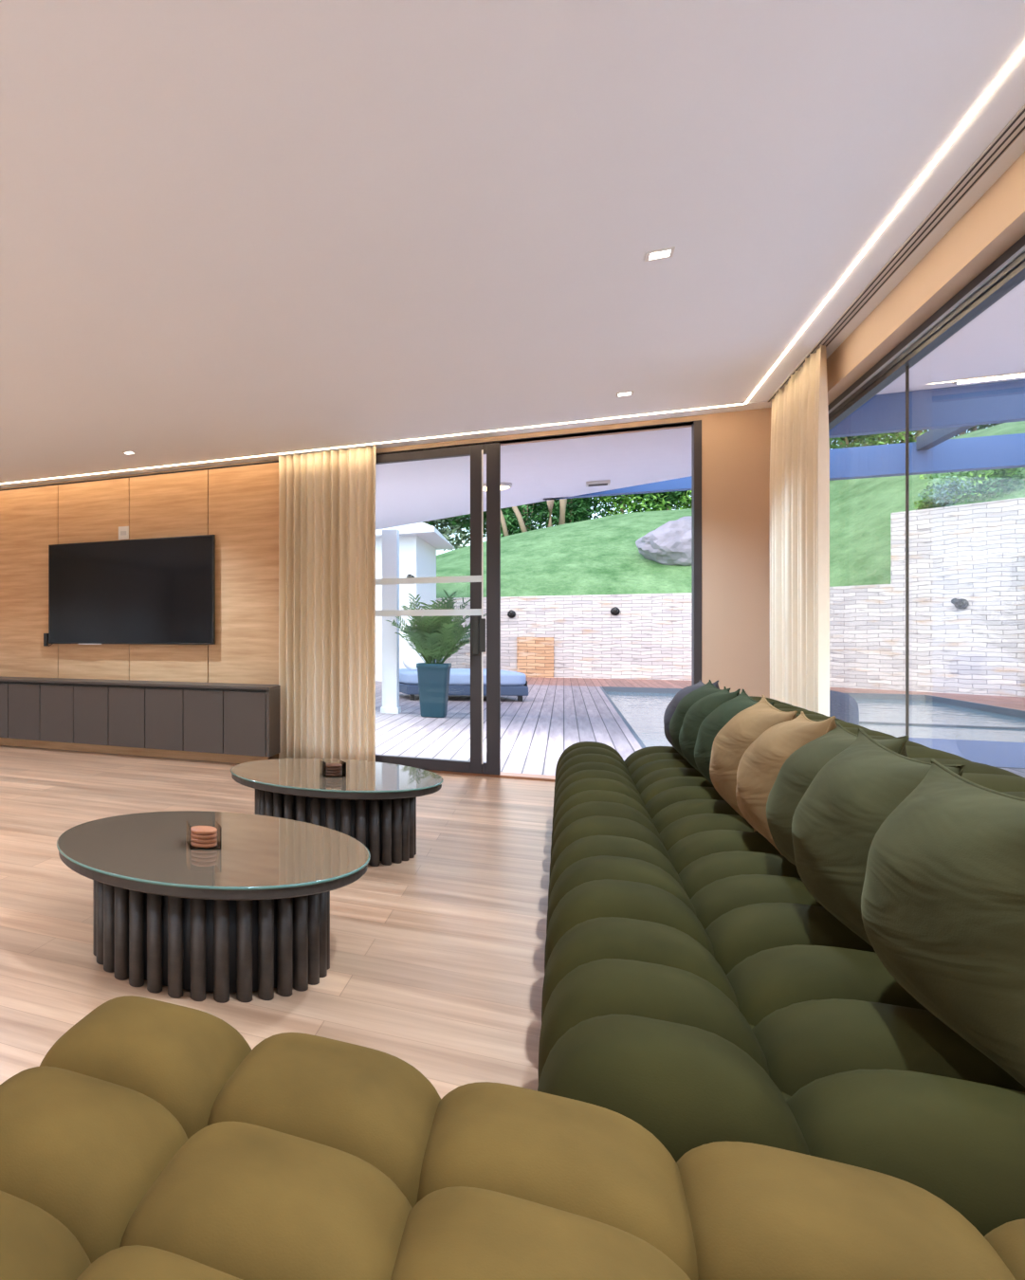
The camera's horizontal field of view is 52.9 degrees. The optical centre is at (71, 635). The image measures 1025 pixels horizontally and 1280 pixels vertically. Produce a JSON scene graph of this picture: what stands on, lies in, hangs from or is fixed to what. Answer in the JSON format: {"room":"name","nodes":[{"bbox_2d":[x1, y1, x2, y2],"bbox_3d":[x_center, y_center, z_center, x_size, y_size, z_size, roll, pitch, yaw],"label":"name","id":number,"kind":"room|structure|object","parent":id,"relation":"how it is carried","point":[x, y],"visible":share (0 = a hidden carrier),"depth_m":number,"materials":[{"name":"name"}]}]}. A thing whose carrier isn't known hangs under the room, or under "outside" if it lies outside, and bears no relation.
{"room":"living room","nodes":[
{"label":"living room","id":0,"kind":"room"},
{"bbox_2d":[0,745,554,1098],"bbox_3d":[-2.372,1.175,2.871,9.820,0.150,12.200,0,0,30],"label":"floor","id":1,"kind":"structure","parent":0,"point":[437,955],"depth_m":3.21,"materials":[{"name":"brown wood"}]},
{"bbox_2d":[0,676,280,763],"bbox_3d":[-0.823,0.764,8.674,5.900,0.672,0.426,0,0,30],"label":"media cabinet","id":2,"kind":"object","parent":1,"relation":"on","point":[208,722],"visible":0.99,"depth_m":7.61,"materials":[{"name":"paint"}]},
{"bbox_2d":[0,676,280,690],"bbox_3d":[-0.823,0.439,8.674,5.900,0.022,0.426,0,0,30],"label":"countertop","id":3,"kind":"structure","parent":2,"relation":"on","point":[3,679],"depth_m":7.69,"materials":[{"name":"paint"}]},
{"bbox_2d":[56,810,370,1003],"bbox_3d":[0.477,0.907,2.950,1.052,0.385,1.052,0,0,6],"label":"coffee table","id":4,"kind":"object","parent":1,"relation":"on","point":[248,915],"visible":0.94,"depth_m":2.64,"materials":[{"name":"black wood"}]},
{"bbox_2d":[185,821,221,849],"bbox_3d":[0.450,0.677,2.899,0.104,0.075,0.104,0,0,0],"label":"holder","id":5,"kind":"object","parent":4,"relation":"on","point":[197,836],"visible":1,"depth_m":2.87,"materials":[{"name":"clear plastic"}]},
{"bbox_2d":[230,758,443,866],"bbox_3d":[1.364,0.907,4.443,1.052,0.385,1.052,0,0,-38],"label":"coffee table","id":6,"kind":"object","parent":1,"relation":"on","point":[374,805],"visible":0.66,"depth_m":4.13,"materials":[{"name":"black wood"}]},
{"bbox_2d":[319,759,346,777],"bbox_3d":[1.332,0.677,4.346,0.104,0.075,0.104,0,0,0],"label":"holder","id":7,"kind":"object","parent":6,"relation":"on","point":[334,770],"visible":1,"depth_m":4.32,"materials":[{"name":"black plastic"}]},
{"bbox_2d":[0,995,1024,1279],"bbox_3d":[0.491,0.873,0.579,1.849,0.454,1.512,0,0,30],"label":"tufted ottoman","id":8,"kind":"object","parent":1,"relation":"on","point":[151,1141],"visible":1,"depth_m":1.05,"materials":[{"name":"fabric"}]},
{"bbox_2d":[537,695,1024,1236],"bbox_3d":[2.307,0.714,2.959,1.123,0.772,4.487,0,0,30],"label":"sofa","id":9,"kind":"object","parent":1,"relation":"on","point":[696,992],"visible":0.62,"depth_m":1.53,"materials":[{"name":"green fabric"}]},
{"bbox_2d":[663,679,719,749],"bbox_3d":[3.341,0.447,4.563,0.284,0.435,0.494,0,0,30],"label":"throw cushion","id":10,"kind":"object","parent":9,"relation":"on","point":[669,710],"visible":0.27,"depth_m":4.56,"materials":[{"name":"grey fabric"}]},
{"bbox_2d":[669,679,730,758],"bbox_3d":[3.146,0.448,4.238,0.289,0.435,0.481,0,0,35],"label":"throw cushion","id":11,"kind":"object","parent":9,"relation":"on","point":[677,719],"visible":0.34,"depth_m":4.22,"materials":[{"name":"green fabric"}]},
{"bbox_2d":[678,686,740,772],"bbox_3d":[2.933,0.447,3.870,0.283,0.432,0.490,0,0,30],"label":"throw cushion","id":12,"kind":"object","parent":9,"relation":"on","point":[702,708],"visible":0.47,"depth_m":3.81,"materials":[{"name":"green fabric"}]},
{"bbox_2d":[694,689,774,785],"bbox_3d":[2.713,0.449,3.473,0.289,0.438,0.489,0,0,36],"label":"throw cushion","id":13,"kind":"object","parent":9,"relation":"on","point":[711,725],"visible":0.36,"depth_m":3.45,"materials":[{"name":"green fabric"}]},
{"bbox_2d":[709,694,797,832],"bbox_3d":[2.453,0.445,3.041,0.279,0.441,0.518,0,0,30],"label":"throw cushion","id":14,"kind":"object","parent":9,"relation":"on","point":[732,740],"visible":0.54,"depth_m":2.98,"materials":[{"name":"beige fabric"}]},
{"bbox_2d":[735,711,836,855],"bbox_3d":[2.205,0.447,2.603,0.291,0.444,0.487,0,0,23],"label":"throw cushion","id":15,"kind":"object","parent":9,"relation":"on","point":[758,768],"visible":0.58,"depth_m":2.53,"materials":[{"name":"beige fabric"}]},
{"bbox_2d":[766,722,908,865],"bbox_3d":[1.998,0.450,2.220,0.287,0.429,0.515,0,0,30],"label":"throw cushion","id":16,"kind":"object","parent":9,"relation":"on","point":[795,775],"visible":0.38,"depth_m":2.21,"materials":[{"name":"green fabric"}]},
{"bbox_2d":[791,727,965,946],"bbox_3d":[1.728,0.443,1.823,0.282,0.446,0.516,0,0,37],"label":"throw cushion","id":17,"kind":"object","parent":9,"relation":"on","point":[835,823],"visible":0.59,"depth_m":1.76,"materials":[{"name":"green fabric"}]},
{"bbox_2d":[860,758,1024,1087],"bbox_3d":[1.455,0.441,1.355,0.274,0.442,0.548,0,0,25],"label":"throw cushion","id":18,"kind":"object","parent":9,"relation":"on","point":[942,898],"visible":1,"depth_m":1.27,"materials":[{"name":"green fabric"}]},
{"bbox_2d":[0,407,771,697],"bbox_3d":[0.708,-0.220,8.206,9.820,2.640,0.180,0,0,30],"label":"wall","id":19,"kind":"structure","parent":0,"point":[736,446],"depth_m":5.88,"materials":[{"name":"paint"}]},
{"bbox_2d":[0,460,278,491],"bbox_3d":[-0.739,-0.210,8.920,6.200,2.620,0.030,0,0,30],"label":"backing","id":20,"kind":"object","parent":19,"relation":"attached to","point":[273,461],"visible":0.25,"depth_m":8.06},
{"bbox_2d":[0,485,57,677],"bbox_3d":[-0.469,-0.200,8.732,0.787,2.600,0.024,0,0,30],"label":"wall panel","id":21,"kind":"object","parent":20,"relation":"attached to","point":[28,517],"visible":0.56,"depth_m":8.71,"materials":[{"name":"brown wood"}]},
{"bbox_2d":[43,633,52,646],"bbox_3d":[-0.223,0.047,8.553,0.104,0.134,0.035,0,0,30],"label":"receiver","id":22,"kind":"object","parent":21,"relation":"attached to","point":[45,635],"visible":0.92,"depth_m":8.55,"materials":[{"name":"black plastic"}]},
{"bbox_2d":[57,477,129,679],"bbox_3d":[0.217,-0.200,8.336,0.782,2.600,0.024,0,0,30],"label":"wall panel","id":23,"kind":"object","parent":20,"relation":"attached to","point":[88,511],"visible":0.36,"depth_m":8.33,"materials":[{"name":"brown wood"}]},
{"bbox_2d":[118,526,128,539],"bbox_3d":[0.501,-0.978,8.148,0.110,0.125,0.013,0,0,30],"label":"outlet plate","id":24,"kind":"object","parent":23,"relation":"attached to","point":[123,531],"visible":1,"depth_m":8.14,"materials":[{"name":"white plastic"}]},
{"bbox_2d":[48,534,215,644],"bbox_3d":[0.541,-0.406,8.087,1.730,0.989,0.078,0,0,30],"label":"television","id":25,"kind":"object","parent":23,"relation":"attached to","point":[159,591],"visible":1,"depth_m":8.02,"materials":[{"name":"black plastic"}]},
{"bbox_2d":[129,469,208,682],"bbox_3d":[0.903,-0.200,7.939,0.787,2.600,0.024,0,0,30],"label":"wall panel","id":26,"kind":"object","parent":20,"relation":"attached to","point":[172,504],"visible":0.36,"depth_m":7.92,"materials":[{"name":"brown wood"}]},
{"bbox_2d":[208,462,278,759],"bbox_3d":[1.589,-0.200,7.543,0.782,2.600,0.024,0,0,30],"label":"wall panel","id":27,"kind":"object","parent":20,"relation":"attached to","point":[244,501],"visible":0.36,"depth_m":7.55,"materials":[{"name":"brown wood"}]},
{"bbox_2d":[375,442,500,775],"bbox_3d":[2.856,-0.203,6.832,1.035,2.563,0.110,0,0,30],"label":"door","id":28,"kind":"structure","parent":19,"relation":"in","point":[476,764],"depth_m":6.64,"materials":[{"name":"brown metal"}]},
{"bbox_2d":[376,420,701,685],"bbox_3d":[3.426,-0.202,6.599,2.335,2.604,0.125,0,0,30],"label":"door frame","id":29,"kind":"structure","parent":19,"relation":"attached to","point":[696,427],"depth_m":5.98,"materials":[{"name":"brown metal"}]},
{"bbox_2d":[426,769,555,782],"bbox_3d":[3.418,1.090,6.629,2.290,0.020,0.180,0,0,30],"label":"threshold","id":30,"kind":"object","parent":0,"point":[517,776],"visible":0.29,"depth_m":6.59,"materials":[{"name":"white stone"}]},
{"bbox_2d":[0,0,1024,488],"bbox_3d":[-2.387,-1.690,2.995,9.670,0.300,12.400,0,0,30],"label":"ceiling","id":31,"kind":"structure","parent":0,"point":[229,228],"depth_m":3.01,"materials":[{"name":"paint"}]},
{"bbox_2d":[122,451,136,455],"bbox_3d":[0.490,-1.537,7.188,0.092,0.006,0.092,0,0,30],"label":"recessed light","id":32,"kind":"object","parent":31,"relation":"in","point":[124,452],"visible":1,"depth_m":7.19,"materials":[{"name":"white plastic"}]},
{"bbox_2d":[278,445,376,761],"bbox_3d":[2.136,-0.224,7.129,0.795,2.623,0.102,0,0,30],"label":"curtain","id":33,"kind":"object","parent":31,"relation":"hanging from","point":[327,499],"visible":0.95,"depth_m":7.14,"materials":[{"name":"beige fabric"}]},
{"bbox_2d":[0,402,744,484],"bbox_3d":[0.474,-1.544,7.982,9.238,0.017,0.012,0,0,30],"label":"led strip","id":34,"kind":"object","parent":31,"relation":"attached to","point":[743,403],"visible":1,"depth_m":6.71,"materials":[{"name":"white plastic"}]},
{"bbox_2d":[615,390,633,397],"bbox_3d":[3.525,-1.537,5.436,0.092,0.006,0.092,0,0,30],"label":"recessed light","id":35,"kind":"object","parent":31,"relation":"in","point":[630,393],"visible":1,"depth_m":5.43,"materials":[{"name":"white plastic"}]},
{"bbox_2d":[644,246,675,261],"bbox_3d":[2.375,-1.537,3.444,0.092,0.006,0.092,0,0,30],"label":"recessed light","id":36,"kind":"object","parent":31,"relation":"in","point":[658,254],"visible":1,"depth_m":3.44,"materials":[{"name":"white plastic"}]},
{"bbox_2d":[744,43,1024,403],"bbox_3d":[1.544,-1.544,0.584,0.009,0.015,11.756,0,0,30],"label":"led strip","id":37,"kind":"object","parent":31,"relation":"attached to","point":[1021,50],"visible":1,"depth_m":2.93,"materials":[{"name":"white plastic"}]},
{"bbox_2d":[767,104,1024,402],"bbox_3d":[1.689,-1.536,0.555,0.056,0.008,11.650,0,0,30],"label":"track","id":38,"kind":"object","parent":31,"relation":"attached to","point":[1015,126],"visible":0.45,"depth_m":3.17,"materials":[{"name":"metal"}]},
{"bbox_2d":[769,344,829,716],"bbox_3d":[4.269,-0.222,5.008,0.116,2.620,1.215,0,0,30],"label":"curtain","id":39,"kind":"object","parent":38,"relation":"hanging from","point":[799,452],"visible":0.75,"depth_m":4.81,"materials":[{"name":"beige fabric"}]},
{"bbox_2d":[375,426,691,530],"bbox_3d":[1.456,-1.630,15.071,15.450,0.260,12.440,0,0,30],"label":"soffit","id":40,"kind":"structure","parent":0,"point":[424,490],"depth_m":7.87,"materials":[{"name":"paint"}]},
{"bbox_2d":[483,482,511,491],"bbox_3d":[4.227,-1.478,8.529,0.320,0.045,0.320,0,0,30],"label":"porch light","id":41,"kind":"object","parent":40,"relation":"attached to","point":[503,485],"visible":0.27,"depth_m":8.43,"materials":[{"name":"metal"}]},
{"bbox_2d":[483,485,509,491],"bbox_3d":[4.227,-1.462,8.529,0.280,0.015,0.280,0,0,30],"label":"diffuser","id":42,"kind":"object","parent":41,"relation":"attached to","point":[484,486],"depth_m":8.45,"materials":[{"name":"white plastic"}]},
{"bbox_2d":[585,479,610,486],"bbox_3d":[5.151,-1.483,8.342,0.200,0.034,0.140,0,0,30],"label":"recessed light","id":43,"kind":"object","parent":40,"relation":"attached to","point":[606,482],"visible":1,"depth_m":8.29,"materials":[{"name":"metal"}]},
{"bbox_2d":[826,151,1024,405],"bbox_3d":[1.820,-0.370,0.433,0.180,2.940,12.170,0,0,30],"label":"wall","id":44,"kind":"structure","parent":0,"point":[996,221],"depth_m":3.35,"materials":[{"name":"beige paint"}]},
{"bbox_2d":[827,235,1024,740],"bbox_3d":[1.789,-0.125,0.353,0.065,2.450,11.600,0,0,30],"label":"window","id":45,"kind":"structure","parent":44,"relation":"in","point":[1007,271],"depth_m":3.74,"materials":[{"name":"metal"}]},
{"bbox_2d":[877,279,1024,394],"bbox_3d":[5.991,-1.885,-2.073,9.550,0.230,14.400,0,0,30],"label":"ceiling","id":46,"kind":"structure","parent":0,"point":[993,343],"depth_m":5.37,"materials":[{"name":"paint"}]},
{"bbox_2d":[828,379,1024,438],"bbox_3d":[9.625,-1.725,4.212,9.540,0.450,0.100,0,0,30],"label":"fascia beam","id":47,"kind":"structure","parent":46,"relation":"attached to","point":[1002,401],"depth_m":6.12,"materials":[{"name":"blue paint"}]},
{"bbox_2d":[952,371,1024,383],"bbox_3d":[7.369,-1.758,5.214,2.850,0.024,0.060,0,0,30],"label":"recessed light","id":48,"kind":"object","parent":46,"relation":"in","point":[1014,374],"visible":1,"depth_m":5.82,"materials":[{"name":"metal"}]},
{"bbox_2d":[957,375,1024,383],"bbox_3d":[7.369,-1.748,5.214,2.810,0.004,0.040,0,0,30],"label":"diffuser","id":49,"kind":"object","parent":48,"relation":"attached to","point":[989,377],"depth_m":5.83,"materials":[{"name":"white plastic"}]},
{"label":"outside","id":50,"kind":"structure","parent":0,"visible":0},
{"bbox_2d":[604,691,1024,747],"bbox_3d":[10.672,1.400,12.025,5.060,0.400,11.420,0,0,30],"label":"water","id":51,"kind":"structure","parent":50,"point":[644,712],"depth_m":12.34,"materials":[{"name":"blue liquid"}]},
{"bbox_2d":[859,721,1024,730],"bbox_3d":[11.296,1.393,11.405,3.360,0.415,0.150,0,0,30],"label":"divider","id":52,"kind":"object","parent":51,"relation":"in","point":[876,722],"visible":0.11,"depth_m":11.24,"materials":[{"name":"stone"}]},
{"bbox_2d":[896,736,1024,767],"bbox_3d":[9.243,1.365,7.850,3.360,0.470,2.760,0,0,30],"label":"ledge","id":53,"kind":"object","parent":51,"relation":"in","point":[1001,754],"visible":0.17,"depth_m":8.44,"materials":[{"name":"blue tile"}]},
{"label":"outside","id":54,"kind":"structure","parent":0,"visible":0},
{"bbox_2d":[375,680,641,775],"bbox_3d":[1.449,1.175,15.849,14.660,0.150,14.100,0,0,30],"label":"deck","id":55,"kind":"object","parent":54,"point":[536,730],"visible":0.2,"depth_m":10.05,"materials":[{"name":"grey wood"}]},
{"bbox_2d":[380,529,401,713],"bbox_3d":[4.535,-0.195,12.116,0.240,2.590,0.240,0,0,30],"label":"porch column","id":56,"kind":"structure","parent":55,"relation":"on","point":[390,538],"depth_m":12.03,"materials":[{"name":"white paint"}]},
{"bbox_2d":[416,662,451,717],"bbox_3d":[4.894,0.740,11.516,0.400,0.720,0.400,0,0,30],"label":"planter","id":57,"kind":"object","parent":55,"relation":"on","point":[433,678],"depth_m":11.37,"materials":[{"name":"teal ceramic"}]},
{"bbox_2d":[385,588,486,717],"bbox_3d":[5.037,0.244,11.467,1.607,1.712,1.164,0,0,-36],"label":"potted palm","id":58,"kind":"object","parent":55,"relation":"on","point":[433,637],"visible":0.94,"depth_m":11.32,"materials":[{"name":"plant"}]},
{"bbox_2d":[399,668,528,701],"bbox_3d":[6.726,0.850,14.940,1.930,0.500,1.520,0,0,10],"label":"daybed","id":59,"kind":"object","parent":55,"relation":"on","point":[512,683],"visible":0.48,"depth_m":14.21,"materials":[{"name":"fabric"}]},
{"bbox_2d":[402,649,424,670],"bbox_3d":[5.960,0.430,14.770,0.420,0.360,0.234,0,0,10],"label":"pillow","id":60,"kind":"object","parent":59,"relation":"on","point":[411,658],"visible":0.6,"depth_m":14.72,"materials":[{"name":"white fabric"}]},
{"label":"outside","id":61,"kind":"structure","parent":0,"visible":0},
{"bbox_2d":[997,767,1024,777],"bbox_3d":[7.147,1.175,5.919,5.140,0.150,2.600,0,0,30],"label":"deck porch","id":62,"kind":"object","parent":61,"point":[1020,772],"visible":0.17,"depth_m":6.90,"materials":[{"name":"white"}]},
{"bbox_2d":[829,690,859,725],"bbox_3d":[5.297,0.740,6.335,0.690,0.720,0.710,0,0,30],"label":"armchair","id":63,"kind":"object","parent":62,"relation":"on","point":[842,705],"visible":0.07,"depth_m":5.91,"materials":[{"name":"fabric"}]},
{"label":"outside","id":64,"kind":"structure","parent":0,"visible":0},
{"bbox_2d":[526,676,1024,711],"bbox_3d":[11.236,1.175,6.189,21.197,0.150,47.848,0,0,-6],"label":"strip","id":65,"kind":"object","parent":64,"point":[1014,703],"visible":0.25,"depth_m":18.17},
{"bbox_2d":[375,522,455,680],"bbox_3d":[6.444,-1.000,23.011,6.750,4.200,4.500,0,0,30],"label":"building","id":66,"kind":"structure","parent":65,"relation":"on","point":[419,542],"depth_m":20.42,"materials":[{"name":"white paint"}]},
{"bbox_2d":[436,497,1024,696],"bbox_3d":[14.441,-0.625,15.573,8.203,3.650,38.804,0,0,-34],"label":"stone wall","id":67,"kind":"structure","parent":65,"relation":"on","point":[975,553],"depth_m":17.02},
{"bbox_2d":[507,609,515,618],"bbox_3d":[11.652,-0.564,22.582,0.200,0.208,0.225,0,0,30],"label":"wall light","id":68,"kind":"object","parent":67,"relation":"attached to","point":[511,613],"visible":1,"depth_m":22.60,"materials":[{"name":"black plastic"}]},
{"bbox_2d":[610,606,620,615],"bbox_3d":[13.661,-0.604,21.422,0.200,0.208,0.225,0,0,30],"label":"wall light","id":69,"kind":"object","parent":67,"relation":"attached to","point":[614,611],"visible":1,"depth_m":21.44,"materials":[{"name":"black plastic"}]},
{"bbox_2d":[950,598,969,609],"bbox_3d":[16.598,-0.591,15.976,0.225,0.208,0.200,0,0,-15],"label":"wall light","id":70,"kind":"object","parent":67,"relation":"attached to","point":[960,603],"visible":1,"depth_m":15.94,"materials":[{"name":"black plastic"}]},
{"bbox_3d":[14.743,-0.200,3.936,0.120,2.600,0.100,0,0,30],"label":"pergola post","id":71,"kind":"object","parent":65,"relation":"on","visible":0},
{"bbox_2d":[547,433,1024,499],"bbox_3d":[10.064,-1.640,6.631,11.200,0.280,0.150,0,0,30],"label":"pergola beam","id":72,"kind":"structure","parent":71,"relation":"on","point":[1006,450],"depth_m":7.88,"materials":[{"name":"paint"}]},
{"bbox_2d":[915,425,973,450],"bbox_3d":[7.271,-1.760,6.893,0.080,0.120,2.170,0,0,30],"label":"rafter","id":73,"kind":"object","parent":72,"relation":"attached to","point":[931,438],"visible":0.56,"depth_m":7.47,"materials":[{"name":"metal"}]},
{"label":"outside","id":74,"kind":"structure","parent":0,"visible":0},
{"bbox_2d":[436,420,1024,598],"bbox_3d":[19.846,-3.413,24.534,37.840,4.987,27.940,0,0,30],"label":"hill","id":75,"kind":"structure","parent":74,"point":[599,556],"depth_m":22.55,"materials":[{"name":"green plant"}]},
{"bbox_2d":[424,514,470,551],"bbox_3d":[14.797,-5.307,35.084,4.297,7.094,3.314,0,0,30],"label":"tree","id":76,"kind":"object","parent":75,"relation":"on","point":[445,531],"visible":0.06,"depth_m":34.57,"materials":[{"name":"green plant"}]},
{"bbox_2d":[423,511,508,537],"bbox_3d":[16.479,-5.559,34.929,4.335,6.814,3.940,0,0,30],"label":"tree","id":77,"kind":"object","parent":75,"relation":"on","point":[454,521],"visible":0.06,"depth_m":34.37,"materials":[{"name":"green plant"}]},
{"bbox_2d":[500,509,509,536],"bbox_3d":[15.408,-4.168,30.595,0.626,1.809,0.160,0,0,30],"label":"trunk","id":78,"kind":"object","parent":75,"relation":"on","point":[502,521],"visible":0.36,"depth_m":30.50,"materials":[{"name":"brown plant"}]},
{"bbox_2d":[512,506,527,532],"bbox_3d":[15.865,-4.232,30.331,0.780,1.758,0.180,0,0,30],"label":"trunk","id":79,"kind":"object","parent":75,"relation":"on","point":[518,514],"visible":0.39,"depth_m":30.24,"materials":[{"name":"beige plant"}]},
{"bbox_2d":[500,501,559,536],"bbox_3d":[17.090,-4.788,31.827,2.785,4.127,2.019,0,0,30],"label":"shrub","id":80,"kind":"object","parent":75,"relation":"on","point":[511,521],"visible":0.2,"depth_m":31.61,"materials":[{"name":"green plant"}]},
{"bbox_2d":[512,498,578,530],"bbox_3d":[18.474,-5.696,34.169,3.520,6.290,4.090,0,0,30],"label":"tree","id":81,"kind":"object","parent":75,"relation":"on","point":[577,499],"visible":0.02,"depth_m":33.74,"materials":[{"name":"green plant"}]},
{"bbox_2d":[546,499,554,527],"bbox_3d":[16.712,-4.666,29.842,0.324,2.244,0.260,0,0,30],"label":"trunk","id":82,"kind":"object","parent":75,"relation":"on","point":[550,503],"visible":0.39,"depth_m":29.78,"materials":[{"name":"beige plant"}]},
{"bbox_2d":[558,498,566,525],"bbox_3d":[17.055,-4.685,29.644,0.307,2.128,0.260,0,0,30],"label":"trunk","id":83,"kind":"object","parent":75,"relation":"on","point":[562,502],"visible":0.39,"depth_m":29.57,"materials":[{"name":"beige plant"}]},
{"bbox_2d":[533,496,608,529],"bbox_3d":[18.003,-5.184,30.662,2.508,4.145,2.157,0,0,30],"label":"shrub","id":84,"kind":"object","parent":75,"relation":"on","point":[575,507],"visible":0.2,"depth_m":30.42,"materials":[{"name":"green plant"}]},
{"bbox_2d":[541,495,624,526],"bbox_3d":[20.317,-6.222,33.916,4.608,6.609,4.011,0,0,30],"label":"tree","id":85,"kind":"object","parent":75,"relation":"on","point":[614,496],"visible":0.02,"depth_m":33.26,"materials":[{"name":"green plant"}]},
{"bbox_2d":[594,492,672,515],"bbox_3d":[19.516,-5.172,30.076,2.654,4.280,2.285,0,0,30],"label":"shrub","id":86,"kind":"object","parent":75,"relation":"on","point":[621,504],"visible":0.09,"depth_m":29.65,"materials":[{"name":"green plant"}]},
{"bbox_2d":[628,490,689,511],"bbox_3d":[20.363,-5.124,29.425,2.738,3.556,1.689,0,0,17],"label":"shrub","id":87,"kind":"object","parent":75,"relation":"on","point":[672,497],"visible":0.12,"depth_m":29.27,"materials":[{"name":"green plant"}]},
{"bbox_2d":[635,515,691,566],"bbox_3d":[15.965,-2.437,22.494,1.812,1.386,1.586,0,0,30],"label":"boulder","id":88,"kind":"object","parent":75,"relation":"on","point":[669,543],"visible":0.62,"depth_m":22.06,"materials":[{"name":"stone"}]},
{"bbox_2d":[675,490,691,509],"bbox_3d":[21.544,-5.508,28.667,2.475,4.047,2.005,0,0,30],"label":"shrub","id":89,"kind":"object","parent":75,"relation":"on","point":[687,502],"visible":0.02,"depth_m":29.03,"materials":[{"name":"green plant"}]},
{"bbox_2d":[829,430,917,449],"bbox_3d":[22.149,-5.687,24.281,3.433,2.851,2.290,0,0,30],"label":"shrub","id":90,"kind":"object","parent":75,"relation":"on","point":[849,439],"visible":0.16,"depth_m":23.77,"materials":[{"name":"green plant"}]},
{"bbox_2d":[829,424,978,448],"bbox_3d":[23.159,-5.921,23.670,3.770,2.727,1.900,0,0,30],"label":"shrub","id":91,"kind":"object","parent":75,"relation":"on","point":[901,434],"visible":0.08,"depth_m":23.56,"materials":[{"name":"green plant"}]},
{"bbox_2d":[912,494,958,510],"bbox_3d":[17.814,-2.387,17.287,1.272,0.985,0.790,0,0,1],"label":"shrub","id":92,"kind":"object","parent":75,"relation":"on","point":[922,505],"visible":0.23,"depth_m":17.24,"materials":[{"name":"green plant"}]},
{"bbox_2d":[917,477,987,507],"bbox_3d":[17.968,-2.524,16.826,1.908,1.266,1.426,0,0,30],"label":"shrub","id":93,"kind":"object","parent":75,"relation":"on","point":[936,487],"visible":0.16,"depth_m":16.98,"materials":[{"name":"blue plant"}]},
{"bbox_2d":[909,422,1003,437],"bbox_3d":[24.385,-6.023,23.082,3.623,2.561,2.043,0,0,30],"label":"shrub","id":94,"kind":"object","parent":75,"relation":"on","point":[980,427],"visible":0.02,"depth_m":22.80,"materials":[{"name":"green plant"}]},
{"bbox_2d":[919,467,1023,506],"bbox_3d":[18.192,-2.819,16.724,2.213,1.854,1.649,0,0,30],"label":"shrub","id":95,"kind":"object","parent":75,"relation":"on","point":[967,474],"visible":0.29,"depth_m":16.72,"materials":[{"name":"green plant"}]},
{"bbox_2d":[947,467,1024,504],"bbox_3d":[18.091,-2.685,15.979,2.347,1.586,1.601,0,0,42],"label":"shrub","id":96,"kind":"object","parent":75,"relation":"on","point":[996,481],"visible":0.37,"depth_m":16.25,"materials":[{"name":"green plant"}]},
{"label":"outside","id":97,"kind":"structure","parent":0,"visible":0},
{"bbox_2d":[599,686,1024,768],"bbox_3d":[10.672,1.173,12.025,5.140,0.154,11.500,0,0,30],"label":"pool coping","id":98,"kind":"object","parent":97,"point":[946,701],"visible":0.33,"depth_m":15.35,"materials":[{"name":"stone"}]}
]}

